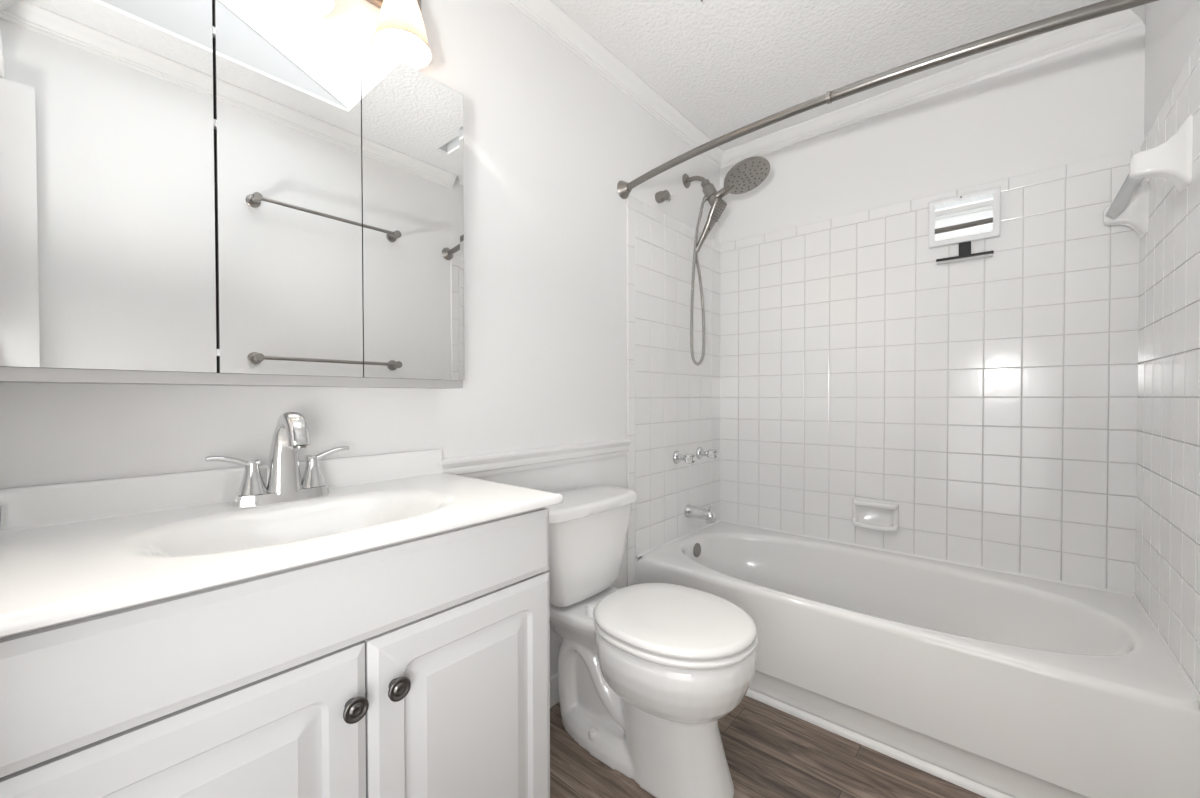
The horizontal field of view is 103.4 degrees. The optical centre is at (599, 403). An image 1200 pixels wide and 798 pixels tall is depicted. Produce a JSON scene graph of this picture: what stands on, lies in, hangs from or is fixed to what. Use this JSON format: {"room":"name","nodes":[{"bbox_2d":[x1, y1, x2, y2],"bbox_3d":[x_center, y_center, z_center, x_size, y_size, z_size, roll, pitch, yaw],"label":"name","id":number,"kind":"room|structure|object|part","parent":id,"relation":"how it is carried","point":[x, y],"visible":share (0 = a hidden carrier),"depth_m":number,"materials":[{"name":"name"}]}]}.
{"room":"bathroom","nodes":[
{"label":"bathroom","id":0,"kind":"room"},
{"bbox_2d":[0,0,719,676],"bbox_3d":[-0.186,-0.148,1.635,0.108,2.323,2.625,1,1,41],"label":"wall","id":1,"kind":"structure","parent":0,"point":[577,293],"depth_m":1.53,"materials":[{"name":"white paint"}]},
{"bbox_2d":[0,449,442,531],"bbox_3d":[-0.677,0.159,0.976,0.023,0.068,0.769,1,1,41],"label":"backsplash","id":2,"kind":"structure","parent":1,"relation":"attached to","point":[26,507],"depth_m":0.84,"materials":[{"name":"white stone"}]},
{"bbox_2d":[0,0,464,388],"bbox_3d":[-0.634,-0.406,0.952,0.111,0.740,0.756,1,1,41],"label":"upper cabinet","id":3,"kind":"object","parent":1,"relation":"attached to","point":[193,192],"visible":1,"depth_m":0.83,"materials":[{"name":"grey"}]},
{"bbox_3d":[-0.755,-0.413,0.728,0.004,0.720,0.255,1,1,41],"label":"mirror door","id":4,"kind":"part","parent":3,"relation":"part of","materials":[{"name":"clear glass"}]},
{"bbox_3d":[-0.595,-0.416,0.925,0.009,0.718,0.242,1,1,41],"label":"door","id":5,"kind":"part","parent":3,"relation":"part of","materials":[{"name":"grey metal"}]},
{"bbox_3d":[-0.635,-0.046,0.957,0.107,0.020,0.756,1,1,41],"label":"rail","id":6,"kind":"part","parent":3,"relation":"part of","materials":[{"name":"white wood"}]},
{"bbox_3d":[-0.590,-0.416,0.921,0.004,0.720,0.244,1,1,41],"label":"mirror door","id":7,"kind":"part","parent":3,"relation":"part of","materials":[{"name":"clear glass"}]},
{"bbox_3d":[-0.434,-0.419,1.114,0.009,0.718,0.247,1,1,41],"label":"door","id":8,"kind":"part","parent":3,"relation":"part of","materials":[{"name":"grey metal"}]},
{"bbox_3d":[-0.428,-0.419,1.109,0.004,0.720,0.249,1,1,41],"label":"mirror door","id":9,"kind":"part","parent":3,"relation":"part of","materials":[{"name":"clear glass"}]},
{"bbox_2d":[292,0,431,68],"bbox_3d":[-0.610,-0.939,0.949,0.145,0.226,0.600,1,1,41],"label":"vanity light","id":10,"kind":"object","parent":1,"relation":"attached to","point":[400,32],"visible":0.92,"depth_m":1.09,"materials":[{"name":"white glass"}]},
{"bbox_3d":[-0.605,-0.888,0.945,0.130,0.123,0.130,1,1,41],"label":"lamp shade","id":11,"kind":"part","parent":10,"relation":"part of","materials":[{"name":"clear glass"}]},
{"bbox_3d":[-0.463,-0.890,1.110,0.130,0.123,0.130,1,1,41],"label":"lamp shade","id":12,"kind":"part","parent":10,"relation":"part of","materials":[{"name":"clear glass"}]},
{"bbox_3d":[-0.463,-0.898,1.110,0.062,0.096,0.062,1,1,41],"label":"bulb","id":13,"kind":"part","parent":10,"relation":"part of","materials":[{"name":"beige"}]},
{"bbox_2d":[439,438,630,477],"bbox_3d":[-0.160,0.176,1.582,0.022,0.064,0.846,1,1,41],"label":"trim","id":14,"kind":"structure","parent":1,"relation":"attached to","point":[473,466],"depth_m":1.50,"materials":[{"name":"white paint"}]},
{"bbox_2d":[550,673,558,707],"bbox_3d":[-0.161,0.968,1.596,0.014,0.092,0.844,1,1,41],"label":"baseboard","id":15,"kind":"structure","parent":1,"relation":"attached to","point":[554,694],"depth_m":1.59,"materials":[{"name":"white paint"}]},
{"bbox_2d":[507,0,723,168],"bbox_3d":[-0.135,-1.258,1.574,0.050,0.062,2.425,1,1,41],"label":"trim","id":16,"kind":"structure","parent":1,"relation":"attached to","point":[546,14],"depth_m":1.78,"materials":[{"name":"white paint"}]},
{"bbox_2d":[655,190,672,202],"bbox_3d":[0.281,-0.894,2.043,0.075,0.055,0.047,1,1,41],"label":"wall hook","id":17,"kind":"object","parent":1,"relation":"attached to","point":[661,196],"visible":1,"depth_m":2.04,"materials":[{"name":"silver metal"}]},
{"bbox_2d":[673,451,694,463],"bbox_3d":[0.387,0.247,2.154,0.092,0.062,0.062,1,1,41],"label":"handle","id":18,"kind":"object","parent":1,"relation":"attached to","point":[689,458],"visible":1,"depth_m":2.15,"materials":[{"name":"silver metal"}]},
{"bbox_3d":[0.378,0.247,2.162,0.040,0.025,0.025,1,1,41],"label":"stem","id":19,"kind":"part","parent":18,"relation":"part of","materials":[{"name":"silver metal"}]},
{"bbox_3d":[0.405,0.247,2.138,0.039,0.047,0.047,1,1,41],"label":"knob","id":20,"kind":"part","parent":18,"relation":"part of","materials":[{"name":"white plastic"}]},
{"bbox_2d":[684,504,715,523],"bbox_3d":[0.475,0.511,2.221,0.142,0.081,0.068,1,1,41],"label":"tub spout","id":21,"kind":"object","parent":1,"relation":"attached to","point":[690,511],"visible":1,"depth_m":2.20,"materials":[{"name":"silver metal"}]},
{"bbox_2d":[696,447,716,458],"bbox_3d":[0.527,0.244,2.317,0.092,0.062,0.062,1,1,41],"label":"handle","id":22,"kind":"object","parent":1,"relation":"attached to","point":[712,454],"visible":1,"depth_m":2.31,"materials":[{"name":"silver metal"}]},
{"bbox_3d":[0.545,0.245,2.302,0.039,0.047,0.047,1,1,41],"label":"knob","id":23,"kind":"part","parent":22,"relation":"part of","materials":[{"name":"white plastic"}]},
{"bbox_2d":[682,156,769,365],"bbox_3d":[0.559,-0.632,2.125,0.395,0.914,0.201,1,1,41],"label":"shower","id":24,"kind":"object","parent":1,"relation":"attached to","point":[749,173],"visible":1,"depth_m":2.13,"materials":[{"name":"silver metal"}]},
{"bbox_3d":[0.454,-1.036,2.209,0.112,0.062,0.021,1,1,41],"label":"shower arm","id":25,"kind":"part","parent":24,"relation":"part of","materials":[{"name":"silver metal"}]},
{"bbox_2d":[617,0,1158,198],"bbox_3d":[0.639,-0.842,1.370,1.504,0.070,0.135,1,1,41],"label":"shower curtain rod","id":26,"kind":"object","parent":1,"relation":"attached to","point":[1106,7],"visible":1,"depth_m":1.18,"materials":[{"name":"silver metal"}]},
{"bbox_2d":[550,695,985,797],"bbox_3d":[-0.625,1.060,0.070,1.896,0.050,5.600,1,1,41],"label":"floor","id":27,"kind":"structure","parent":0,"point":[771,752],"depth_m":1.32,"materials":[{"name":"brown wood"}]},
{"bbox_2d":[0,507,549,797],"bbox_3d":[-0.507,0.617,0.832,0.472,0.815,0.758,1,1,41],"label":"vanity cabinet","id":28,"kind":"object","parent":27,"relation":"on","point":[419,667],"visible":0.99,"depth_m":0.64,"materials":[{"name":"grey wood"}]},
{"bbox_3d":[-0.473,0.635,0.557,0.018,0.562,0.384,1,1,41],"label":"door","id":29,"kind":"part","parent":28,"relation":"part of","materials":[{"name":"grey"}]},
{"bbox_2d":[0,449,562,636],"bbox_3d":[-0.506,0.213,0.835,0.466,0.172,0.776,1,1,41],"label":"washbasin","id":30,"kind":"object","parent":28,"relation":"in","point":[69,551],"visible":0.84,"depth_m":0.76,"materials":[{"name":"white stone"}]},
{"bbox_2d":[205,412,349,507],"bbox_3d":[-0.591,0.102,0.904,0.132,0.174,0.239,1,1,41],"label":"sink faucet","id":31,"kind":"object","parent":30,"relation":"on","point":[284,483],"visible":1,"depth_m":0.90,"materials":[{"name":"silver metal"}]},
{"bbox_3d":[-0.673,0.106,0.868,0.023,0.026,0.079,1,1,41],"label":"lever","id":32,"kind":"part","parent":31,"relation":"part of","materials":[{"name":"silver metal"}]},
{"bbox_3d":[-0.654,0.137,0.891,0.047,0.062,0.047,1,1,41],"label":"handle","id":33,"kind":"part","parent":31,"relation":"part of","materials":[{"name":"silver metal"}]},
{"bbox_3d":[-0.621,0.178,0.930,0.054,0.020,0.160,1,1,41],"label":"plate","id":34,"kind":"part","parent":31,"relation":"part of","materials":[{"name":"silver metal"}]},
{"bbox_3d":[-0.591,0.094,0.903,0.131,0.158,0.060,1,1,41],"label":"spout","id":35,"kind":"part","parent":31,"relation":"part of","materials":[{"name":"silver metal"}]},
{"bbox_3d":[-0.588,0.136,0.968,0.047,0.062,0.047,1,1,41],"label":"handle","id":36,"kind":"part","parent":31,"relation":"part of","materials":[{"name":"silver metal"}]},
{"bbox_3d":[-0.569,0.104,0.990,0.023,0.026,0.079,1,1,41],"label":"lever","id":37,"kind":"part","parent":31,"relation":"part of","materials":[{"name":"silver metal"}]},
{"bbox_3d":[-0.348,0.430,0.670,0.022,0.034,0.034,1,1,41],"label":"knob","id":38,"kind":"part","parent":28,"relation":"part of","materials":[{"name":"grey metal"}]},
{"bbox_3d":[-0.307,0.429,0.718,0.022,0.034,0.034,1,1,41],"label":"knob","id":39,"kind":"part","parent":28,"relation":"part of","materials":[{"name":"grey metal"}]},
{"bbox_3d":[-0.226,0.631,0.846,0.018,0.562,0.368,1,1,41],"label":"door","id":40,"kind":"part","parent":28,"relation":"part of","materials":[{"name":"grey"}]},
{"bbox_2d":[546,485,757,797],"bbox_3d":[0.113,0.658,1.378,0.680,0.716,0.432,1,1,41],"label":"toilet","id":41,"kind":"object","parent":27,"relation":"on","point":[647,673],"visible":0.98,"depth_m":1.26,"materials":[{"name":"white porcelain"},{"name":"white plastic"}]},
{"bbox_3d":[-0.070,0.473,1.532,0.184,0.277,0.406,1,1,41],"label":"tank","id":42,"kind":"part","parent":41,"relation":"part of","materials":[{"name":"white ceramic"}]},
{"bbox_3d":[-0.067,0.317,1.527,0.208,0.036,0.432,1,1,41],"label":"tank lid","id":43,"kind":"part","parent":41,"relation":"part of","materials":[{"name":"white ceramic"}]},
{"bbox_3d":[0.118,0.817,1.376,0.660,0.397,0.373,1,1,41],"label":"bowl","id":44,"kind":"part","parent":41,"relation":"part of","materials":[{"name":"white ceramic"}]},
{"bbox_3d":[0.203,0.581,1.300,0.438,0.023,0.380,1,1,41],"label":"seat lid","id":45,"kind":"part","parent":41,"relation":"part of","materials":[{"name":"white plastic"}]},
{"bbox_3d":[0.205,0.607,1.298,0.436,0.022,0.382,1,1,41],"label":"seat","id":46,"kind":"part","parent":41,"relation":"part of","materials":[{"name":"white plastic"}]},
{"bbox_2d":[636,520,1199,797],"bbox_3d":[0.955,0.818,1.763,1.487,0.383,0.750,1,1,41],"label":"bathtub","id":47,"kind":"object","parent":27,"relation":"on","point":[1015,685],"visible":0.95,"depth_m":1.39,"materials":[{"name":"white ceramic"}]},
{"bbox_3d":[0.454,0.687,2.228,0.022,0.069,0.068,1,1,41],"label":"overflow plate","id":48,"kind":"part","parent":47,"relation":"part of","materials":[{"name":"silver metal"}]},
{"bbox_2d":[746,689,1012,797],"bbox_3d":[0.716,1.004,1.473,1.487,0.018,0.017,1,1,41],"label":"baseboard","id":49,"kind":"structure","parent":47,"relation":"attached to","point":[951,777],"depth_m":1.38,"materials":[{"name":"white paint"}]},
{"bbox_2d":[552,0,1145,150],"bbox_3d":[-0.667,-1.274,0.071,1.996,0.012,5.600,1,1,41],"label":"ceiling","id":50,"kind":"structure","parent":0,"point":[726,66],"depth_m":1.69,"materials":[{"name":"white paint"}]},
{"bbox_2d":[720,25,1144,593],"bbox_3d":[1.273,-0.157,2.041,1.596,2.323,0.108,1,1,41],"label":"wall","id":51,"kind":"structure","parent":0,"point":[993,400],"depth_m":1.87,"materials":[{"name":"white tile"}]},
{"bbox_2d":[852,497,898,531],"bbox_3d":[1.177,0.476,2.032,0.177,0.123,0.053,1,1,41],"label":"soap dish","id":52,"kind":"object","parent":51,"relation":"attached to","point":[880,515],"visible":1,"depth_m":2.03,"materials":[{"name":"white ceramic"}]},
{"bbox_2d":[720,5,1145,168],"bbox_3d":[1.187,-1.267,2.005,1.496,0.062,0.050,1,1,41],"label":"trim","id":53,"kind":"structure","parent":51,"relation":"attached to","point":[1071,37],"depth_m":1.84,"materials":[{"name":"white paint"}]},
{"bbox_2d":[929,186,1000,264],"bbox_3d":[1.401,-0.679,1.827,0.219,0.250,0.038,1,1,41],"label":"mirror","id":54,"kind":"object","parent":51,"relation":"attached to","point":[964,219],"visible":1,"depth_m":1.82,"materials":[{"name":"white plastic"}]},
{"bbox_2d":[935,193,992,240],"bbox_3d":[1.395,-0.714,1.819,0.178,0.139,0.008,1,1,41],"label":"mirror glass","id":55,"kind":"object","parent":54,"relation":"attached to","point":[965,217],"depth_m":1.82,"materials":[{"name":"white"}]},
{"bbox_3d":[1.410,-0.599,1.829,0.038,0.062,0.010,1,1,41],"label":"squeegee handle","id":56,"kind":"part","parent":54,"relation":"part of","materials":[{"name":"black plastic"}]},
{"bbox_3d":[1.407,-0.568,1.830,0.176,0.009,0.022,1,1,41],"label":"squeegee blade","id":57,"kind":"part","parent":54,"relation":"part of","materials":[{"name":"black plastic"}]},
{"bbox_2d":[1135,0,1199,692],"bbox_3d":[0.019,-0.120,-0.566,0.108,2.323,5.500,1,1,41],"label":"wall","id":58,"kind":"structure","parent":0,"point":[1167,551],"depth_m":1.24,"materials":[{"name":"white tile"}]},
{"bbox_2d":[1103,113,1193,238],"bbox_3d":[1.531,-0.607,1.345,0.093,0.164,0.542,1,1,41],"label":"towel bar","id":59,"kind":"object","parent":58,"relation":"attached to","point":[1171,160],"visible":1,"depth_m":1.18,"materials":[{"name":"glazed white ceramic"}]},
{"bbox_3d":[1.677,-0.609,1.516,0.093,0.164,0.092,1,1,41],"label":"post","id":60,"kind":"part","parent":59,"relation":"part of","materials":[{"name":"white ceramic"}]},
{"bbox_3d":[1.385,-0.604,1.174,0.093,0.164,0.092,1,1,41],"label":"post","id":61,"kind":"part","parent":59,"relation":"part of","materials":[{"name":"white ceramic"}]}
]}

